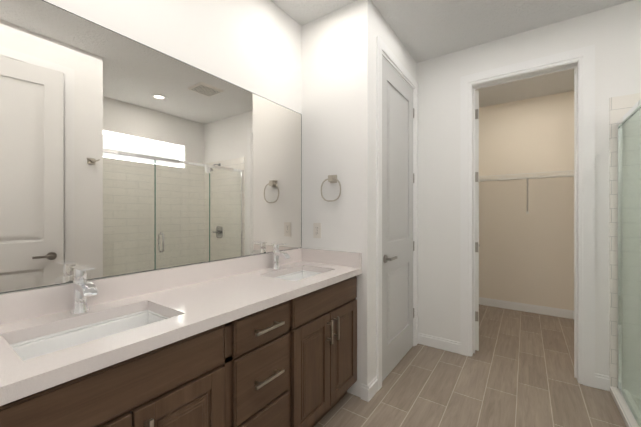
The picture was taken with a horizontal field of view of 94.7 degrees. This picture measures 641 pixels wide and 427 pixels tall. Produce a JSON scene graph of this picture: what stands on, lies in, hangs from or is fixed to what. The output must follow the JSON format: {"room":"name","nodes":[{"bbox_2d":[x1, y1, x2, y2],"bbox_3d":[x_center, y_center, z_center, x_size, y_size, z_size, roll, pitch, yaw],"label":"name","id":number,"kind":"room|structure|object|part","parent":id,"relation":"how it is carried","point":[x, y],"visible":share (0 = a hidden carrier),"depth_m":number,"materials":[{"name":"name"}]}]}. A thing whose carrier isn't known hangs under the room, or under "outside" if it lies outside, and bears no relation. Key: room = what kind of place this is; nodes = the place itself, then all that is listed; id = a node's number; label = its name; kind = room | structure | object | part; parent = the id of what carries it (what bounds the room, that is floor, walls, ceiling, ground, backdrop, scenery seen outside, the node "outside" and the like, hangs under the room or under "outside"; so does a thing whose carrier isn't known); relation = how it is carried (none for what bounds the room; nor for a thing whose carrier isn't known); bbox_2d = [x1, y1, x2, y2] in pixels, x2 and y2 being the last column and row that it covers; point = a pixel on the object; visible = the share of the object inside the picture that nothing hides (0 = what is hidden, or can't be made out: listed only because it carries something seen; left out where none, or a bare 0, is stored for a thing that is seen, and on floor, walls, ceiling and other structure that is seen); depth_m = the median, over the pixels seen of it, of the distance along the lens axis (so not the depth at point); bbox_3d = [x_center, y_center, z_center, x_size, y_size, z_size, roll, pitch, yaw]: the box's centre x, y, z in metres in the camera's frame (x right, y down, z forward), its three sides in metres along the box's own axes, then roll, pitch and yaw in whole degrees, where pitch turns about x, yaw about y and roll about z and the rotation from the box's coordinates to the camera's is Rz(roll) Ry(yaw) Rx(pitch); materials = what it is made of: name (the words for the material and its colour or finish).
{"room":"bathroom","nodes":[
{"label":"bathroom","id":0,"kind":"room"},
{"bbox_2d":[0,248,299,326],"bbox_3d":[-0.656,0.320,1.577,0.018,0.100,1.796,0,0,35],"label":"backsplash","id":1,"kind":"structure","parent":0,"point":[15,307],"depth_m":1.26,"materials":[{"name":"white stone"}]},
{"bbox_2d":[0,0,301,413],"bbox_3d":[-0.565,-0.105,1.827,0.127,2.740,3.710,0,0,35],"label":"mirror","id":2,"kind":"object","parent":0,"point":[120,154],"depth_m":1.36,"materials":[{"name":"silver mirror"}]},
{"bbox_2d":[302,0,374,396],"bbox_3d":[0.119,-0.105,2.210,0.570,2.740,0.120,0,0,35],"label":"wall","id":3,"kind":"structure","parent":0,"point":[338,92],"depth_m":2.10,"materials":[{"name":"white paint"}]},
{"bbox_2d":[313,223,320,237],"bbox_3d":[-0.025,0.129,2.232,0.070,0.115,0.008,0,0,35],"label":"duplex electrical outlet","id":4,"kind":"object","parent":3,"relation":"attached to","point":[316,230],"visible":1,"depth_m":2.23,"materials":[{"name":"white plastic"}]},
{"bbox_2d":[321,175,340,201],"bbox_3d":[0.083,-0.182,2.132,0.174,0.195,0.048,0,0,35],"label":"towel ring","id":5,"kind":"object","parent":3,"relation":"attached to","point":[332,179],"visible":1,"depth_m":2.12,"materials":[{"name":"silver metal"}]},
{"bbox_2d":[300,248,361,266],"bbox_3d":[0.068,0.320,2.154,0.510,0.100,0.020,0,0,35],"label":"backsplash","id":6,"kind":"structure","parent":3,"relation":"attached to","point":[337,258],"depth_m":2.13,"materials":[{"name":"white stone"}]},
{"bbox_2d":[375,7,416,376],"bbox_3d":[0.615,-0.105,2.529,0.120,2.740,0.970,0,0,35],"label":"wall","id":7,"kind":"structure","parent":0,"point":[385,33],"depth_m":2.27,"materials":[{"name":"white paint"}]},
{"bbox_2d":[376,36,417,390],"bbox_3d":[0.674,-0.001,2.493,0.018,2.532,0.944,0,0,35],"label":"door frame","id":8,"kind":"structure","parent":7,"relation":"attached to","point":[385,52],"depth_m":2.15,"materials":[{"name":"white wood"}]},
{"bbox_2d":[382,56,413,380],"bbox_3d":[0.654,0.041,2.511,0.147,2.432,0.765,0,0,35],"label":"door","id":9,"kind":"structure","parent":7,"relation":"in","point":[397,216],"depth_m":2.45,"materials":[{"name":"grey wood"}]},
{"bbox_3d":[0.654,-0.005,2.511,0.147,1.990,0.765,0,0,35],"label":"handle","id":10,"kind":"part","parent":9,"relation":"part of","materials":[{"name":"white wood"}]},
{"bbox_2d":[361,333,609,401],"bbox_3d":[0.278,1.215,1.240,1.940,0.100,3.470,0,0,35],"label":"baseboard","id":11,"kind":"structure","parent":7,"relation":"attached to","point":[370,390],"depth_m":2.14,"materials":[{"name":"white wood"}]},
{"bbox_2d":[271,0,631,107],"bbox_3d":[1.178,-1.535,1.667,3.170,0.120,5.440,0,0,35],"label":"ceiling","id":12,"kind":"structure","parent":0,"point":[423,30],"depth_m":2.25,"materials":[{"name":"white paint"}]},
{"bbox_2d":[314,304,625,426],"bbox_3d":[1.178,1.315,1.667,3.170,0.100,5.440,0,0,35],"label":"floor","id":13,"kind":"structure","parent":0,"point":[516,369],"depth_m":2.13,"materials":[{"name":"brown tile"}]},
{"bbox_2d":[0,263,361,426],"bbox_3d":[-0.437,0.837,1.434,0.540,0.855,1.771,0,0,35],"label":"bathroom vanity","id":14,"kind":"object","parent":13,"relation":"on","point":[265,340],"depth_m":1.08,"materials":[{"name":"brown wood"}]},
{"bbox_2d":[71,265,97,313],"bbox_3d":[-0.876,0.285,1.093,0.136,0.171,0.057,0,0,35],"label":"faucet","id":15,"kind":"object","parent":14,"relation":"on","point":[82,288],"depth_m":1.10,"materials":[{"name":"silver metal"}]},
{"bbox_2d":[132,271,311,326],"bbox_3d":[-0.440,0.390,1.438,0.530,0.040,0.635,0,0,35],"label":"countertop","id":16,"kind":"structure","parent":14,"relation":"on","point":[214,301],"depth_m":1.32,"materials":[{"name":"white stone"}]},
{"bbox_2d":[10,310,167,360],"bbox_3d":[-0.742,0.491,1.000,0.340,0.162,0.480,0,0,35],"label":"sink","id":17,"kind":"object","parent":16,"relation":"in","point":[31,346],"depth_m":1.07,"materials":[{"name":"white ceramic"}]},
{"bbox_2d":[274,270,320,280],"bbox_3d":[-0.134,0.491,1.874,0.340,0.162,0.480,0,0,35],"label":"sink","id":18,"kind":"object","parent":16,"relation":"in","point":[294,275],"depth_m":2.06,"materials":[{"name":"white ceramic"}]},
{"bbox_2d":[272,243,289,268],"bbox_3d":[-0.267,0.284,1.967,0.136,0.171,0.057,0,0,35],"label":"faucet","id":19,"kind":"object","parent":14,"relation":"on","point":[275,255],"depth_m":1.97,"materials":[{"name":"silver metal"}]},
{"bbox_2d":[610,386,640,426],"bbox_3d":[1.586,1.248,1.342,0.090,0.035,1.792,0,0,35],"label":"curb","id":20,"kind":"object","parent":13,"relation":"on","point":[625,413],"visible":0.6,"depth_m":1.88,"materials":[{"name":"stone"}]},
{"bbox_2d":[616,99,640,426],"bbox_3d":[1.592,0.295,1.342,0.119,1.868,1.782,0,0,35],"label":"shower enclosure","id":21,"kind":"object","parent":20,"relation":"on","point":[633,111],"visible":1,"depth_m":1.94,"materials":[{"name":"clear glass"}]},
{"bbox_2d":[479,91,573,310],"bbox_3d":[2.699,-0.105,3.850,3.170,2.740,0.120,0,0,35],"label":"wall","id":22,"kind":"structure","parent":0,"point":[524,257],"depth_m":3.79,"materials":[{"name":"beige paint"}]},
{"bbox_2d":[479,297,573,318],"bbox_3d":[2.660,1.215,3.795,2.930,0.100,0.014,0,0,35],"label":"baseboard","id":23,"kind":"structure","parent":22,"relation":"attached to","point":[551,311],"depth_m":3.78,"materials":[{"name":"white wood"}]},
{"bbox_2d":[479,170,573,213],"bbox_3d":[2.546,-0.235,3.636,2.915,0.480,0.404,0,0,35],"label":"wire shelf","id":24,"kind":"object","parent":22,"relation":"attached to","point":[535,176],"visible":0.35,"depth_m":3.54,"materials":[{"name":"white metal"}]},
{"bbox_2d":[416,0,640,375],"bbox_3d":[1.759,-0.105,2.396,3.050,2.740,0.120,0,0,35],"label":"wall","id":25,"kind":"structure","parent":0,"point":[613,34],"depth_m":2.65,"materials":[{"name":"white paint"}]},
{"bbox_2d":[475,90,479,350],"bbox_3d":[1.551,0.062,3.043,0.224,2.389,0.706,0,0,35],"label":"closet door","id":26,"kind":"structure","parent":25,"relation":"in","point":[477,245],"depth_m":2.71,"materials":[{"name":"white wood"}]},
{"bbox_2d":[460,44,594,387],"bbox_3d":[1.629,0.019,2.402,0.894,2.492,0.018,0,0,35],"label":"trim","id":27,"kind":"structure","parent":25,"relation":"attached to","point":[584,57],"depth_m":2.19,"materials":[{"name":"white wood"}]},
{"bbox_2d":[609,93,640,395],"bbox_3d":[2.469,0.220,1.823,0.990,2.090,0.008,0,0,35],"label":"shower wall tile","id":28,"kind":"structure","parent":25,"relation":"attached to","point":[620,107],"depth_m":2.06,"materials":[{"name":"white tile"}]}
]}

